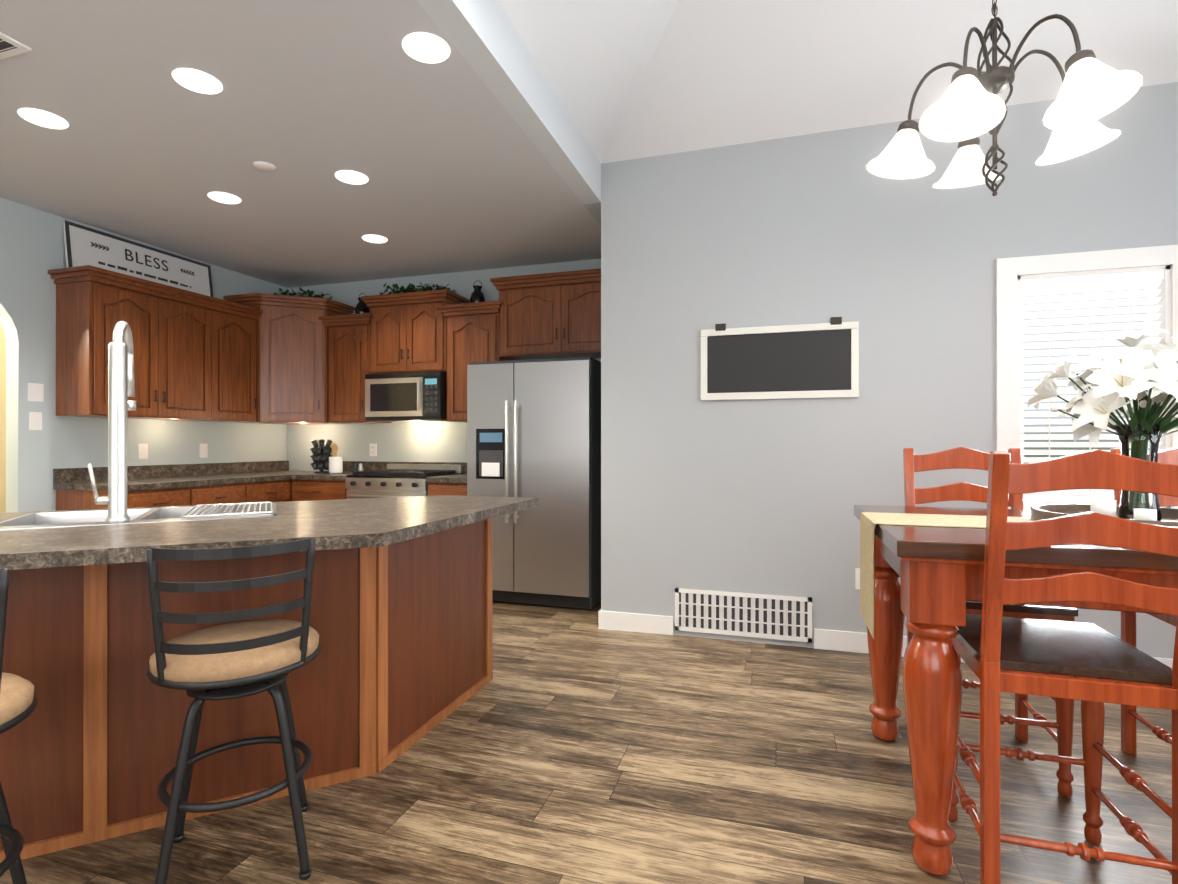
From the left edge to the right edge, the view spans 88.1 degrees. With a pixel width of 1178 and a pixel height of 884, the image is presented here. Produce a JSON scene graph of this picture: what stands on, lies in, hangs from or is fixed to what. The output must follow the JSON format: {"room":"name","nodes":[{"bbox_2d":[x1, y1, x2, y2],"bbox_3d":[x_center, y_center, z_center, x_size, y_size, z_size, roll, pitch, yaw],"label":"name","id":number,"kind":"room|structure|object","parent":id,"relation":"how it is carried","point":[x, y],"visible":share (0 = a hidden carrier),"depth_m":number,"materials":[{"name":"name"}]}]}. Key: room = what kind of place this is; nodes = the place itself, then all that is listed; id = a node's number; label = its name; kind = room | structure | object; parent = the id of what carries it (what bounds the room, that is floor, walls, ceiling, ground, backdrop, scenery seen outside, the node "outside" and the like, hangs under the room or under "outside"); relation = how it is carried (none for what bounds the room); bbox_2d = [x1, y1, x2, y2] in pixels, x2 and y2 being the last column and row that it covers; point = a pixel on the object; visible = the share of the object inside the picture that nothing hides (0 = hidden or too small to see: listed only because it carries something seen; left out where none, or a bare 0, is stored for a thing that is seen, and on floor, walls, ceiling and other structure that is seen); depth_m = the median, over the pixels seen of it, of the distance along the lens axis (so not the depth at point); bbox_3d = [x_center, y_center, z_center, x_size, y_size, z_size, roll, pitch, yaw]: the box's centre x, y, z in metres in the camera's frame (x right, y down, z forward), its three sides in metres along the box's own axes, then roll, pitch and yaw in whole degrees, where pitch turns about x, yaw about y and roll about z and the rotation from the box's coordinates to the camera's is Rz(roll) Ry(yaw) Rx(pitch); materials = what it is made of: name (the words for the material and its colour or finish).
{"room":"kitchen","nodes":[
{"label":"kitchen","id":0,"kind":"room"},
{"bbox_2d":[0,323,5,512],"bbox_3d":[-4.706,-0.225,3.536,1.440,2.850,3.800,0,0,17],"label":"wall","id":1,"kind":"structure","parent":0,"point":[2,423],"depth_m":5.06,"materials":[{"name":"beige paint"}]},
{"bbox_2d":[0,197,286,512],"bbox_3d":[-4.281,-0.178,2.278,0.120,2.750,8.290,0,0,17],"label":"wall","id":2,"kind":"structure","parent":0,"point":[32,248],"depth_m":4.11,"materials":[{"name":"grey paint"}]},
{"bbox_2d":[27,383,43,401],"bbox_3d":[-3.679,-0.330,4.039,0.024,0.121,0.090,0,0,17],"label":"switch panel","id":3,"kind":"object","parent":2,"relation":"attached to","point":[35,391],"visible":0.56,"depth_m":4.03,"materials":[{"name":"white plastic"}]},
{"bbox_2d":[29,412,41,429],"bbox_3d":[-3.672,-0.139,4.036,0.009,0.120,0.075,0,0,17],"label":"light switch","id":4,"kind":"object","parent":2,"relation":"attached to","point":[35,420],"visible":1,"depth_m":4.03,"materials":[{"name":"white plastic"}]},
{"bbox_2d":[138,444,147,458],"bbox_3d":[-3.459,0.072,4.718,0.008,0.120,0.075,0,0,17],"label":"electrical outlet","id":5,"kind":"object","parent":2,"relation":"attached to","point":[142,451],"visible":1,"depth_m":4.71,"materials":[{"name":"white plastic"}]},
{"bbox_2d":[48,265,262,421],"bbox_3d":[-3.252,-0.668,4.714,0.392,0.980,1.412,0,0,17],"label":"upper cabinet","id":6,"kind":"object","parent":2,"relation":"attached to","point":[194,356],"visible":0.98,"depth_m":4.47,"materials":[{"name":"brown wood"}]},
{"bbox_2d":[63,220,212,296],"bbox_3d":[-3.420,-1.341,4.709,0.068,0.360,1.120,0,0,17],"label":"sign","id":7,"kind":"object","parent":6,"relation":"on","point":[84,245],"visible":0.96,"depth_m":4.60,"materials":[{"name":"white wood"}]},
{"bbox_2d":[199,444,207,457],"bbox_3d":[-3.304,0.073,5.215,0.008,0.120,0.075,0,0,17],"label":"electrical outlet","id":8,"kind":"object","parent":2,"relation":"attached to","point":[203,450],"visible":1,"depth_m":5.21,"materials":[{"name":"white plastic"}]},
{"bbox_2d":[0,0,600,287],"bbox_3d":[-2.557,-1.604,1.744,3.490,0.100,8.050,0,0,17],"label":"ceiling","id":9,"kind":"structure","parent":0,"point":[447,158],"depth_m":3.16,"materials":[{"name":"white paint"}]},
{"bbox_2d":[0,32,31,58],"bbox_3d":[-2.438,-1.544,2.278,0.380,0.018,0.380,0,0,17],"label":"ceiling vent","id":10,"kind":"object","parent":9,"relation":"in","point":[9,46],"visible":1,"depth_m":2.38,"materials":[{"name":"white"}]},
{"bbox_2d":[18,108,68,128],"bbox_3d":[-2.615,-1.549,2.920,0.184,0.006,0.184,0,0,17],"label":"recessed light","id":11,"kind":"object","parent":9,"relation":"in","point":[43,118],"visible":1,"depth_m":2.91,"materials":[{"name":"white glass"}]},
{"bbox_2d":[172,68,222,93],"bbox_3d":[-1.683,-1.549,2.619,0.184,0.006,0.184,0,0,17],"label":"recessed light","id":12,"kind":"object","parent":9,"relation":"in","point":[198,81],"visible":1,"depth_m":2.61,"materials":[{"name":"white glass"}]},
{"bbox_2d":[208,192,240,203],"bbox_3d":[-2.312,-1.546,3.862,0.184,0.006,0.184,0,0,17],"label":"recessed light","id":13,"kind":"object","parent":9,"relation":"in","point":[225,198],"visible":1,"depth_m":3.85,"materials":[{"name":"white"}]},
{"bbox_2d":[253,161,275,171],"bbox_3d":[-1.822,-1.544,3.416,0.116,0.012,0.116,0,0,17],"label":"smoke detector","id":14,"kind":"object","parent":9,"relation":"attached to","point":[264,166],"visible":1,"depth_m":3.40,"materials":[{"name":"white plastic"}]},
{"bbox_2d":[335,170,368,184],"bbox_3d":[-1.388,-1.547,3.564,0.184,0.006,0.184,0,0,17],"label":"recessed light","id":15,"kind":"object","parent":9,"relation":"in","point":[351,177],"visible":1,"depth_m":3.55,"materials":[{"name":"white glass"}]},
{"bbox_2d":[362,235,386,242],"bbox_3d":[-1.631,-1.545,4.634,0.184,0.006,0.184,0,0,17],"label":"recessed light","id":16,"kind":"object","parent":9,"relation":"in","point":[374,238],"visible":0.98,"depth_m":4.62,"materials":[{"name":"white glass"}]},
{"bbox_2d":[402,32,449,62],"bbox_3d":[-0.641,-1.550,2.399,0.184,0.006,0.184,0,0,17],"label":"recessed light","id":17,"kind":"object","parent":9,"relation":"in","point":[425,47],"visible":1,"depth_m":2.39,"materials":[{"name":"white glass"}]},
{"bbox_2d":[287,259,600,470],"bbox_3d":[-1.343,-0.295,5.641,3.730,3.000,0.120,0,0,17],"label":"wall","id":18,"kind":"structure","parent":0,"point":[444,441],"depth_m":5.71,"materials":[{"name":"grey paint"}]},
{"bbox_2d":[223,293,354,424],"bbox_3d":[-2.745,-0.736,5.628,0.818,1.120,0.738,0,0,17],"label":"upper cabinet","id":19,"kind":"object","parent":18,"relation":"attached to","point":[291,360],"visible":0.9,"depth_m":5.44,"materials":[{"name":"brown wood"}]},
{"bbox_2d":[274,287,332,298],"bbox_3d":[-2.679,-1.373,5.728,0.482,0.139,0.345,0,0,17],"label":"ivy garland","id":20,"kind":"object","parent":19,"relation":"on","point":[310,293],"visible":0.38,"depth_m":5.66,"materials":[{"name":"green plant"}]},
{"bbox_2d":[318,313,391,423],"bbox_3d":[-2.131,-0.655,5.617,0.550,0.960,0.390,0,0,17],"label":"upper cabinet","id":21,"kind":"object","parent":18,"relation":"attached to","point":[349,352],"visible":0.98,"depth_m":5.48,"materials":[{"name":"brown wood"}]},
{"bbox_2d":[355,293,369,313],"bbox_3d":[-2.090,-1.257,5.614,0.132,0.239,0.132,0,0,17],"label":"vase","id":22,"kind":"object","parent":21,"relation":"on","point":[361,306],"visible":0.67,"depth_m":5.57,"materials":[{"name":"black"}]},
{"bbox_2d":[370,444,376,455],"bbox_3d":[-2.055,0.075,5.792,0.075,0.120,0.008,0,0,17],"label":"electrical outlet","id":23,"kind":"object","parent":18,"relation":"attached to","point":[373,449],"visible":1,"depth_m":5.79,"materials":[{"name":"white plastic"}]},
{"bbox_2d":[361,289,468,373],"bbox_3d":[-1.549,-0.946,5.436,0.860,0.680,0.390,0,0,17],"label":"upper cabinet","id":24,"kind":"object","parent":18,"relation":"attached to","point":[408,332],"visible":0.94,"depth_m":5.29,"materials":[{"name":"brown wood"}]},
{"bbox_2d":[365,371,446,421],"bbox_3d":[-1.558,-0.392,5.406,0.750,0.409,0.438,0,0,17],"label":"microwave","id":25,"kind":"object","parent":24,"relation":"attached to","point":[408,397],"visible":0.98,"depth_m":5.22,"materials":[{"name":"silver metal"}]},
{"bbox_2d":[380,282,454,294],"bbox_3d":[-1.543,-1.361,5.446,0.706,0.135,0.265,0,0,17],"label":"ivy garland","id":26,"kind":"object","parent":24,"relation":"on","point":[409,288],"visible":0.67,"depth_m":5.42,"materials":[{"name":"green plant"}]},
{"bbox_2d":[437,301,509,422],"bbox_3d":[-0.947,-0.666,5.248,0.590,0.980,0.390,0,0,17],"label":"upper cabinet","id":27,"kind":"object","parent":18,"relation":"attached to","point":[472,332],"visible":0.48,"depth_m":5.13,"materials":[{"name":"brown wood"}]},
{"bbox_2d":[470,281,484,302],"bbox_3d":[-0.964,-1.278,5.264,0.132,0.239,0.132,0,0,17],"label":"vase","id":28,"kind":"object","parent":27,"relation":"on","point":[477,294],"visible":0.73,"depth_m":5.22,"materials":[{"name":"black"}]},
{"bbox_2d":[490,268,600,359],"bbox_3d":[-0.204,-1.027,5.018,1.157,0.640,0.392,0,0,17],"label":"upper cabinet","id":29,"kind":"object","parent":18,"relation":"attached to","point":[554,315],"visible":0.85,"depth_m":4.90,"materials":[{"name":"brown wood"}]},
{"bbox_2d":[417,0,600,224],"bbox_3d":[-0.834,-1.681,1.208,0.120,0.250,8.050,0,0,17],"label":"header beam","id":30,"kind":"structure","parent":0,"point":[485,40],"depth_m":2.76,"materials":[{"name":"white paint"}]},
{"bbox_2d":[0,601,1171,883],"bbox_3d":[-1.264,1.235,1.335,9.320,0.080,8.290,0,0,17],"label":"floor","id":31,"kind":"structure","parent":0,"point":[570,747],"depth_m":2.07,"materials":[{"name":"brown wood"}]},
{"bbox_2d":[0,568,36,883],"bbox_3d":[-1.477,0.731,1.308,0.507,0.927,0.507,0,0,17],"label":"stool","id":32,"kind":"object","parent":31,"relation":"on","point":[18,701],"visible":1,"depth_m":1.39,"materials":[{"name":"black metal"}]},
{"bbox_2d":[146,538,320,883],"bbox_3d":[-1.008,0.732,1.754,0.510,0.927,0.510,0,0,17],"label":"stool","id":33,"kind":"object","parent":31,"relation":"on","point":[234,660],"visible":1,"depth_m":1.61,"materials":[{"name":"black metal"}]},
{"bbox_2d":[0,519,492,862],"bbox_3d":[-2.322,0.756,1.984,2.854,0.879,3.182,0,0,17],"label":"kitchen island","id":34,"kind":"object","parent":31,"relation":"on","point":[401,625],"depth_m":2.03,"materials":[{"name":"brown wood"}]},
{"bbox_2d":[0,495,538,646],"bbox_3d":[-2.251,0.291,1.910,3.146,0.050,3.344,0,0,17],"label":"island countertop","id":35,"kind":"structure","parent":34,"relation":"on","point":[69,569],"depth_m":1.90,"materials":[{"name":"stone"}]},
{"bbox_2d":[87,321,135,522],"bbox_3d":[-1.650,-0.077,2.132,0.177,0.701,0.209,0,0,17],"label":"faucet","id":36,"kind":"object","parent":35,"relation":"on","point":[121,386],"visible":1,"depth_m":2.06,"materials":[{"name":"silver metal"}]},
{"bbox_2d":[53,461,466,510],"bbox_3d":[-2.160,0.693,4.748,2.450,1.020,2.062,0,0,17],"label":"base cabinets","id":37,"kind":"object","parent":31,"relation":"on","point":[201,484],"depth_m":4.83,"materials":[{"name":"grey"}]},
{"bbox_2d":[310,439,332,472],"bbox_3d":[-2.447,0.128,5.576,0.200,0.310,0.199,0,0,17],"label":"spice carousel","id":38,"kind":"object","parent":37,"relation":"on","point":[320,457],"visible":0.96,"depth_m":5.53,"materials":[{"name":"black metal"}]},
{"bbox_2d":[329,442,342,473],"bbox_3d":[-2.291,0.143,5.506,0.116,0.280,0.114,0,0,17],"label":"utensil crock","id":39,"kind":"object","parent":37,"relation":"on","point":[335,464],"visible":0.98,"depth_m":5.47,"materials":[{"name":"white ceramic"}]},
{"bbox_2d":[356,463,362,470],"bbox_3d":[-2.063,0.238,5.498,0.040,0.090,0.038,0,0,17],"label":"shaker","id":40,"kind":"object","parent":37,"relation":"on","point":[360,468],"depth_m":5.49,"materials":[{"name":"grey"}]},
{"bbox_2d":[345,464,463,498],"bbox_3d":[-1.593,0.704,5.273,0.768,1.000,0.674,0,0,17],"label":"range","id":41,"kind":"object","parent":31,"relation":"on","point":[400,480],"visible":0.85,"depth_m":5.04,"materials":[{"name":"silver metal"}]},
{"bbox_2d":[467,357,600,609],"bbox_3d":[-0.339,0.302,4.762,0.950,1.800,0.900,0,0,17],"label":"fridge","id":42,"kind":"object","parent":31,"relation":"on","point":[533,428],"visible":0.9,"depth_m":4.37,"materials":[{"name":"grey metal"}]},
{"bbox_2d":[903,447,1077,797],"bbox_3d":[1.498,0.608,2.335,0.432,1.178,0.553,0,0,17],"label":"chair","id":43,"kind":"object","parent":31,"relation":"on","point":[960,458],"visible":0.17,"depth_m":2.46,"materials":[{"name":"red wood"}]},
{"bbox_2d":[854,505,1177,875],"bbox_3d":[1.759,0.731,1.877,1.630,0.930,1.000,0,0,17],"label":"dining table","id":44,"kind":"object","parent":31,"relation":"on","point":[939,571],"visible":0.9,"depth_m":1.66,"materials":[{"name":"red wood"}]},
{"bbox_2d":[860,512,1032,638],"bbox_3d":[1.750,0.449,1.880,1.640,0.374,0.340,0,0,17],"label":"table runner","id":45,"kind":"object","parent":44,"relation":"on","point":[869,521],"visible":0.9,"depth_m":2.07,"materials":[{"name":"beige fabric"}]},
{"bbox_2d":[1030,504,1177,526],"bbox_3d":[1.697,0.240,1.897,0.520,0.042,0.520,0,0,17],"label":"tray","id":46,"kind":"object","parent":45,"relation":"on","point":[1049,511],"visible":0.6,"depth_m":2.01,"materials":[{"name":"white wood"}]},
{"bbox_2d":[1027,329,1177,520],"bbox_3d":[1.726,-0.053,1.892,0.513,0.597,0.548,0,0,17],"label":"vase","id":47,"kind":"object","parent":46,"relation":"on","point":[1144,376],"visible":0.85,"depth_m":1.88,"materials":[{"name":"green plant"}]},
{"bbox_2d":[1090,499,1115,516],"bbox_3d":[1.553,0.210,1.838,0.060,0.070,0.058,0,0,17],"label":"candle","id":48,"kind":"object","parent":46,"relation":"on","point":[1104,506],"depth_m":1.82,"materials":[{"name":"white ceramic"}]},
{"bbox_2d":[1134,508,1156,520],"bbox_3d":[1.615,0.220,1.766,0.050,0.050,0.049,0,0,17],"label":"candle","id":49,"kind":"object","parent":46,"relation":"on","point":[1139,513],"depth_m":1.75,"materials":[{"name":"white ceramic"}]},
{"bbox_2d":[948,449,1177,883],"bbox_3d":[1.258,0.607,1.656,0.432,1.178,0.553,0,0,17],"label":"chair","id":50,"kind":"object","parent":31,"relation":"on","point":[1093,668],"visible":0.88,"depth_m":1.49,"materials":[{"name":"red wood"}]},
{"bbox_2d":[1110,448,1177,754],"bbox_3d":[2.214,0.608,2.112,0.432,1.178,0.553,0,0,17],"label":"chair","id":51,"kind":"object","parent":31,"relation":"on","point":[1130,715],"visible":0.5,"depth_m":2.33,"materials":[{"name":"red wood"}]},
{"bbox_2d":[498,0,1177,163],"bbox_3d":[0.976,-2.348,0.043,4.030,1.080,6.900,0,0,17],"label":"ceiling","id":52,"kind":"structure","parent":0,"point":[631,79],"depth_m":3.21,"materials":[{"name":"white paint"}]},
{"bbox_2d":[866,0,1142,195],"bbox_3d":[1.351,-1.810,2.045,0.761,1.988,0.741,0,0,17],"label":"chandelier","id":53,"kind":"object","parent":52,"relation":"hanging from","point":[967,109],"visible":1,"depth_m":1.94,"materials":[{"name":"white glass"}]},
{"bbox_2d":[601,82,1177,658],"bbox_3d":[2.077,-0.301,3.372,4.150,3.000,0.120,0,0,17],"label":"wall","id":54,"kind":"structure","parent":0,"point":[751,496],"depth_m":3.55,"materials":[{"name":"grey paint"}]},
{"bbox_2d":[598,609,601,628],"bbox_3d":[0.202,1.144,4.352,0.017,0.115,0.917,0,0,17],"label":"baseboard","id":55,"kind":"structure","parent":54,"relation":"attached to","point":[600,611],"depth_m":3.92,"materials":[{"name":"white wood"}]},
{"bbox_2d":[602,610,673,634],"bbox_3d":[0.309,1.143,3.848,0.453,0.115,0.017,0,0,17],"label":"baseboard","id":56,"kind":"structure","parent":54,"relation":"attached to","point":[611,620],"depth_m":3.84,"materials":[{"name":"white wood"}]},
{"bbox_2d":[675,588,811,642],"bbox_3d":[0.914,1.035,3.655,0.800,0.260,0.020,0,0,17],"label":"air vent","id":57,"kind":"object","parent":54,"relation":"in","point":[777,617],"visible":1,"depth_m":3.65,"materials":[{"name":"white metal"}]},
{"bbox_2d":[700,317,858,399],"bbox_3d":[1.109,-0.485,3.593,0.894,0.460,0.030,0,0,17],"label":"chalkboard","id":58,"kind":"object","parent":54,"relation":"attached to","point":[819,360],"visible":1,"depth_m":3.58,"materials":[{"name":"white painted wood"},{"name":"black chalkboard"},{"name":"dark bronze metal"}]},
{"bbox_2d":[855,568,859,588],"bbox_3d":[1.556,0.780,3.461,0.075,0.120,0.008,0,0,17],"label":"outlet","id":59,"kind":"object","parent":54,"relation":"attached to","point":[857,578],"visible":0.19,"depth_m":3.47,"materials":[{"name":"white plastic"}]},
{"bbox_2d":[814,628,1172,667],"bbox_3d":[2.605,1.141,3.136,2.717,0.115,0.017,0,0,17],"label":"baseboard","id":60,"kind":"structure","parent":54,"relation":"attached to","point":[845,641],"depth_m":3.48,"materials":[{"name":"white wood"}]},
{"bbox_2d":[996,245,1177,509],"bbox_3d":[2.607,-0.259,3.181,0.895,1.445,0.170,0,0,17],"label":"window","id":61,"kind":"structure","parent":54,"relation":"in","point":[1152,272],"depth_m":3.20,"materials":[{"name":"white"}]},
{"label":"outside","id":62,"kind":"structure","parent":0,"visible":0},
{"bbox_2d":[1024,289,1143,462],"bbox_3d":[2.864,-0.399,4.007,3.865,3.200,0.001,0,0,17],"label":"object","id":63,"kind":"structure","parent":62,"point":[1060,448],"depth_m":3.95,"materials":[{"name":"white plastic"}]}
]}

